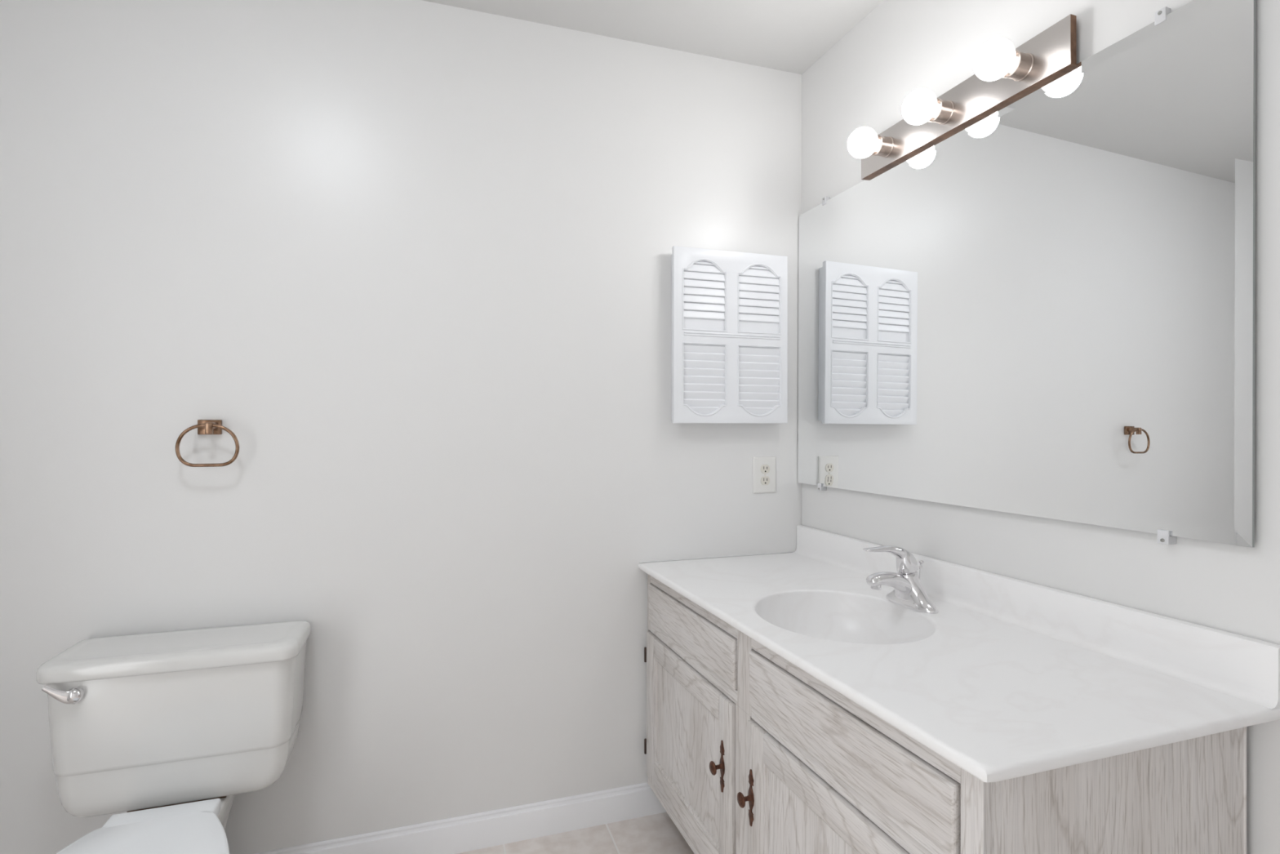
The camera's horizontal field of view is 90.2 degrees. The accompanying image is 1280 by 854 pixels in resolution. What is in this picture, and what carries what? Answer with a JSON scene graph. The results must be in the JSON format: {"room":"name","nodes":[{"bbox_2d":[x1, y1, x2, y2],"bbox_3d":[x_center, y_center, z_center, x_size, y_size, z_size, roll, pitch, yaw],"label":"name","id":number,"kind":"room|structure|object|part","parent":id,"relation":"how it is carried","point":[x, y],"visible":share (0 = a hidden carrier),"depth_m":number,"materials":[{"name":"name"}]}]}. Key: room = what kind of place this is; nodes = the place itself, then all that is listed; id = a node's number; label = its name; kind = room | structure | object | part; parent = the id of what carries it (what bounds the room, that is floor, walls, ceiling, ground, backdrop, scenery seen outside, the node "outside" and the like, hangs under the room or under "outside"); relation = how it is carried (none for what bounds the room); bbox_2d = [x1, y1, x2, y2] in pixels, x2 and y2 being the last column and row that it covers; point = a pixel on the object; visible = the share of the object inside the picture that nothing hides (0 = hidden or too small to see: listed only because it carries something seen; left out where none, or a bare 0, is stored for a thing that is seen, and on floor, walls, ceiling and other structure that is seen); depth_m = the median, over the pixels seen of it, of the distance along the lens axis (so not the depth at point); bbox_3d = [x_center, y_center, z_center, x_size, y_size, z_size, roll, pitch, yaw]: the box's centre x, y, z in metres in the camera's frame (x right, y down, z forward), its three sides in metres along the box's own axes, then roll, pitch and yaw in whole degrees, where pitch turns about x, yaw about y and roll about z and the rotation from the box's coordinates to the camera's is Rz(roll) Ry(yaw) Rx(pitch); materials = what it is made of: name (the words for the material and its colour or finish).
{"room":"bathroom","nodes":[
{"label":"bathroom","id":0,"kind":"room"},
{"bbox_2d":[0,0,801,853],"bbox_3d":[-0.695,0.004,1.846,2.800,2.440,0.100,0,0,-18],"label":"wall","id":1,"kind":"structure","parent":0,"point":[414,256],"depth_m":1.77,"materials":[{"name":"white paint"}]},
{"bbox_2d":[175,419,239,466],"bbox_3d":[-1.097,0.039,1.631,0.139,0.119,0.058,0,0,-18],"label":"towel ring","id":2,"kind":"object","parent":1,"relation":"attached to","point":[204,426],"visible":1,"depth_m":1.61,"materials":[{"name":"brown metal"}]},
{"bbox_3d":[-1.112,-0.001,1.651,0.053,0.038,0.012,0,0,-18],"label":"wall plate","id":3,"kind":"part","parent":2,"relation":"part of","materials":[{"name":"brown metal"}]},
{"bbox_3d":[-1.092,0.001,1.627,0.017,0.030,0.048,0,0,-18],"label":"post","id":4,"kind":"part","parent":2,"relation":"part of","materials":[{"name":"brown metal"}]},
{"bbox_2d":[253,782,666,853],"bbox_3d":[-0.691,1.175,1.787,2.570,0.098,0.013,0,0,-18],"label":"baseboard","id":5,"kind":"structure","parent":1,"relation":"attached to","point":[458,834],"depth_m":1.87,"materials":[{"name":"white paint"}]},
{"bbox_2d":[671,245,787,423],"bbox_3d":[0.290,-0.291,2.082,0.404,0.554,0.058,0,0,-18],"label":"medicine cabinet","id":6,"kind":"object","parent":1,"relation":"attached to","point":[729,309],"visible":1,"depth_m":2.05,"materials":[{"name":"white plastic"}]},
{"bbox_3d":[0.204,-0.152,2.035,0.145,0.224,0.010,0,0,-18],"label":"louver panel","id":7,"kind":"part","parent":6,"relation":"part of","materials":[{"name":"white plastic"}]},
{"bbox_3d":[0.204,-0.422,2.035,0.145,0.222,0.010,0,0,-18],"label":"louver panel","id":8,"kind":"part","parent":6,"relation":"part of","materials":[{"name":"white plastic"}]},
{"bbox_3d":[0.389,-0.152,2.095,0.151,0.224,0.010,0,0,-18],"label":"louver panel","id":9,"kind":"part","parent":6,"relation":"part of","materials":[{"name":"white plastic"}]},
{"bbox_3d":[0.390,-0.422,2.095,0.151,0.222,0.010,0,0,-18],"label":"louver panel","id":10,"kind":"part","parent":6,"relation":"part of","materials":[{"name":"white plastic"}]},
{"bbox_2d":[752,456,775,493],"bbox_3d":[0.420,0.159,2.150,0.085,0.122,0.009,0,0,-18],"label":"electrical outlet","id":11,"kind":"object","parent":1,"relation":"attached to","point":[763,467],"visible":1,"depth_m":2.15,"materials":[{"name":"white plastic"}]},
{"bbox_2d":[760,475,769,484],"bbox_3d":[0.421,0.178,2.147,0.034,0.028,0.003,0,0,-18],"label":"receptacle","id":12,"kind":"object","parent":11,"relation":"attached to","point":[765,480],"depth_m":2.15,"materials":[{"name":"white plastic"}]},
{"bbox_2d":[760,464,769,473],"bbox_3d":[0.421,0.139,2.147,0.034,0.028,0.003,0,0,-18],"label":"receptacle","id":13,"kind":"object","parent":11,"relation":"attached to","point":[765,468],"depth_m":2.15,"materials":[{"name":"white plastic"}]},
{"bbox_2d":[456,811,694,853],"bbox_3d":[-0.036,1.274,0.141,3.000,0.100,3.750,0,0,-18],"label":"floor","id":14,"kind":"structure","parent":0,"point":[655,833],"depth_m":1.89,"materials":[{"name":"tile"}]},
{"bbox_2d":[35,620,311,853],"bbox_3d":[-1.018,0.869,1.306,0.510,0.710,0.714,0,0,-18],"label":"toilet","id":15,"kind":"object","parent":14,"relation":"on","point":[164,730],"visible":1,"depth_m":1.45,"materials":[{"name":"white ceramic"}]},
{"bbox_3d":[-1.247,0.575,1.381,0.068,0.051,0.025,0,0,-26],"label":"flush lever","id":16,"kind":"part","parent":15,"relation":"part of","materials":[{"name":"silver metal"}]},
{"bbox_3d":[-0.973,0.848,1.168,0.401,0.019,0.423,0,0,-18],"label":"seat lid","id":17,"kind":"part","parent":15,"relation":"part of","materials":[{"name":"white plastic"}]},
{"bbox_3d":[-1.095,0.534,1.543,0.510,0.040,0.216,0,0,-18],"label":"tank lid","id":18,"kind":"part","parent":15,"relation":"part of","materials":[{"name":"white ceramic"}]},
{"bbox_3d":[-1.012,1.051,1.288,0.382,0.346,0.662,0,0,-18],"label":"bowl","id":19,"kind":"part","parent":15,"relation":"part of","materials":[{"name":"white ceramic"}]},
{"bbox_2d":[644,573,1246,853],"bbox_3d":[0.473,0.835,1.506,0.588,0.778,1.260,0,0,-20],"label":"vanity cabinet","id":20,"kind":"object","parent":14,"relation":"on","point":[748,751],"visible":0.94,"depth_m":1.08,"materials":[{"name":"grey wood"}]},
{"bbox_3d":[0.122,0.855,1.731,0.013,0.320,0.435,0,0,-20],"label":"panel molding","id":21,"kind":"part","parent":20,"relation":"part of","materials":[{"name":"grey wood"}]},
{"bbox_3d":[0.126,0.855,1.732,0.005,0.319,0.434,0,0,-20],"label":"panel","id":22,"kind":"part","parent":20,"relation":"part of","materials":[{"name":"grey wood"}]},
{"bbox_3d":[0.124,0.861,1.732,0.021,0.450,0.565,0,0,-20],"label":"cabinet door","id":23,"kind":"part","parent":20,"relation":"part of","materials":[{"name":"grey wood"}]},
{"bbox_3d":[0.131,0.541,1.720,0.027,0.113,0.555,0,0,-20],"label":"drawer","id":24,"kind":"part","parent":20,"relation":"part of","materials":[{"name":"grey wood"}]},
{"bbox_3d":[0.179,0.798,1.499,0.029,0.030,0.030,0,0,-20],"label":"knob","id":25,"kind":"part","parent":20,"relation":"part of","materials":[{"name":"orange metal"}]},
{"bbox_3d":[0.225,0.798,1.371,0.029,0.030,0.030,0,0,-20],"label":"knob","id":26,"kind":"part","parent":20,"relation":"part of","materials":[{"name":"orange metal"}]},
{"bbox_3d":[0.337,0.856,1.131,0.013,0.318,0.433,0,0,-20],"label":"panel molding","id":27,"kind":"part","parent":20,"relation":"part of","materials":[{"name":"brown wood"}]},
{"bbox_3d":[0.341,0.856,1.133,0.005,0.317,0.432,0,0,-20],"label":"panel","id":28,"kind":"part","parent":20,"relation":"part of","materials":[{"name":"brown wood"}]},
{"bbox_3d":[0.244,0.783,1.422,0.019,0.672,1.253,0,0,-20],"label":"frame","id":29,"kind":"part","parent":20,"relation":"part of","materials":[{"name":"grey wood"}]},
{"bbox_3d":[0.339,0.862,1.132,0.021,0.448,0.563,0,0,-20],"label":"cabinet door","id":30,"kind":"part","parent":20,"relation":"part of","materials":[{"name":"grey wood"}]},
{"bbox_3d":[0.343,0.544,1.131,0.027,0.119,0.558,0,0,-20],"label":"drawer","id":31,"kind":"part","parent":20,"relation":"part of","materials":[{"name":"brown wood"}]},
{"bbox_2d":[638,524,1279,782],"bbox_3d":[0.494,0.455,1.497,0.591,0.238,1.316,0,0,-20],"label":"countertop","id":32,"kind":"structure","parent":20,"relation":"on","point":[1011,677],"depth_m":1.15,"materials":[{"name":"stone"}]},
{"bbox_2d":[862,545,938,613],"bbox_3d":[0.627,0.353,1.510,0.143,0.147,0.168,0,0,42],"label":"faucet","id":33,"kind":"object","parent":32,"relation":"on","point":[908,592],"visible":1,"depth_m":1.51,"materials":[{"name":"silver metal"}]},
{"bbox_3d":[0.604,0.378,1.520,0.146,0.073,0.053,0,0,-20],"label":"spout","id":34,"kind":"part","parent":33,"relation":"part of","materials":[{"name":"silver metal"}]},
{"bbox_3d":[0.595,0.314,1.517,0.148,0.068,0.049,0,0,-20],"label":"lever handle","id":35,"kind":"part","parent":33,"relation":"part of","materials":[{"name":"silver metal"}]},
{"bbox_3d":[0.678,0.371,1.547,0.021,0.100,0.013,0,0,-20],"label":"lift rod","id":36,"kind":"part","parent":33,"relation":"part of","materials":[{"name":"silver metal"}]},
{"bbox_2d":[422,0,884,74],"bbox_3d":[-0.036,-1.266,0.141,3.000,0.100,3.750,0,0,-18],"label":"ceiling","id":37,"kind":"structure","parent":0,"point":[791,36],"depth_m":1.92,"materials":[{"name":"white paint"}]},
{"bbox_2d":[801,0,1279,853],"bbox_3d":[1.102,0.004,0.827,0.100,2.440,2.949,0,0,-20],"label":"wall","id":38,"kind":"structure","parent":0,"point":[901,47],"depth_m":1.31,"materials":[{"name":"white paint"}]},
{"bbox_2d":[847,13,1076,179],"bbox_3d":[0.708,-0.774,1.552,0.151,0.099,0.629,0,0,-20],"label":"vanity light","id":39,"kind":"object","parent":38,"relation":"attached to","point":[1004,73],"visible":1,"depth_m":1.49,"materials":[{"name":"silver metal"}]},
{"bbox_3d":[0.612,-0.773,1.736,0.093,0.079,0.079,0,0,-20],"label":"globe bulb","id":40,"kind":"part","parent":39,"relation":"part of","materials":[{"name":"white glass"}]},
{"bbox_2d":[871,134,893,157],"bbox_3d":[0.664,-0.773,1.754,0.040,0.054,0.054,0,0,-20],"label":"socket","id":41,"kind":"object","parent":39,"relation":"attached to","point":[885,148],"depth_m":1.74,"materials":[{"name":"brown metal"}]},
{"bbox_3d":[0.681,-0.773,1.543,0.093,0.079,0.079,0,0,-20],"label":"globe bulb","id":42,"kind":"part","parent":39,"relation":"part of","materials":[{"name":"white glass"}]},
{"bbox_2d":[928,97,954,124],"bbox_3d":[0.733,-0.773,1.561,0.040,0.054,0.054,0,0,-20],"label":"socket","id":43,"kind":"object","parent":39,"relation":"attached to","point":[944,114],"depth_m":1.55,"materials":[{"name":"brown metal"}]},
{"bbox_3d":[0.751,-0.773,1.345,0.093,0.079,0.079,0,0,-20],"label":"globe bulb","id":44,"kind":"part","parent":39,"relation":"part of","materials":[{"name":"white glass"}]},
{"bbox_2d":[1002,49,1034,81],"bbox_3d":[0.803,-0.773,1.363,0.040,0.054,0.054,0,0,-20],"label":"socket","id":45,"kind":"object","parent":39,"relation":"attached to","point":[1023,68],"depth_m":1.35,"materials":[{"name":"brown metal"}]},
{"bbox_2d":[797,0,1255,546],"bbox_3d":[0.761,-0.269,1.601,0.018,0.915,1.258,0,0,-20],"label":"wall mirror","id":46,"kind":"object","parent":38,"relation":"attached to","point":[1045,308],"visible":1,"depth_m":1.29,"materials":[{"name":"silver mirror"}]},
{"bbox_2d":[817,483,826,490],"bbox_3d":[0.589,0.192,2.070,0.026,0.024,0.018,0,0,-20],"label":"mirror clip","id":47,"kind":"object","parent":46,"relation":"attached to","point":[820,487],"visible":0.98,"depth_m":2.06,"materials":[{"name":"white plastic"}]},
{"bbox_2d":[822,196,829,205],"bbox_3d":[0.598,-0.730,2.057,0.018,0.024,0.018,0,0,-20],"label":"mirror clip","id":48,"kind":"object","parent":46,"relation":"attached to","point":[824,199],"visible":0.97,"depth_m":2.05,"materials":[{"name":"white plastic"}]},
{"bbox_2d":[1154,6,1170,26],"bbox_3d":[0.928,-0.730,1.134,0.018,0.024,0.018,0,0,-20],"label":"mirror clip","id":49,"kind":"object","parent":46,"relation":"attached to","point":[1160,15],"visible":1,"depth_m":1.13,"materials":[{"name":"white plastic"}]},
{"bbox_2d":[1157,529,1176,544],"bbox_3d":[0.928,0.192,1.124,0.026,0.024,0.018,0,0,-20],"label":"mirror clip","id":50,"kind":"object","parent":46,"relation":"attached to","point":[1163,537],"visible":1,"depth_m":1.12,"materials":[{"name":"white plastic"}]},
{"bbox_2d":[792,524,1279,709],"bbox_3d":[0.757,0.381,1.583,0.037,0.092,1.293,0,0,-20],"label":"backsplash","id":51,"kind":"structure","parent":38,"relation":"attached to","point":[1247,668],"depth_m":1.23,"materials":[{"name":"stone"}]}
]}

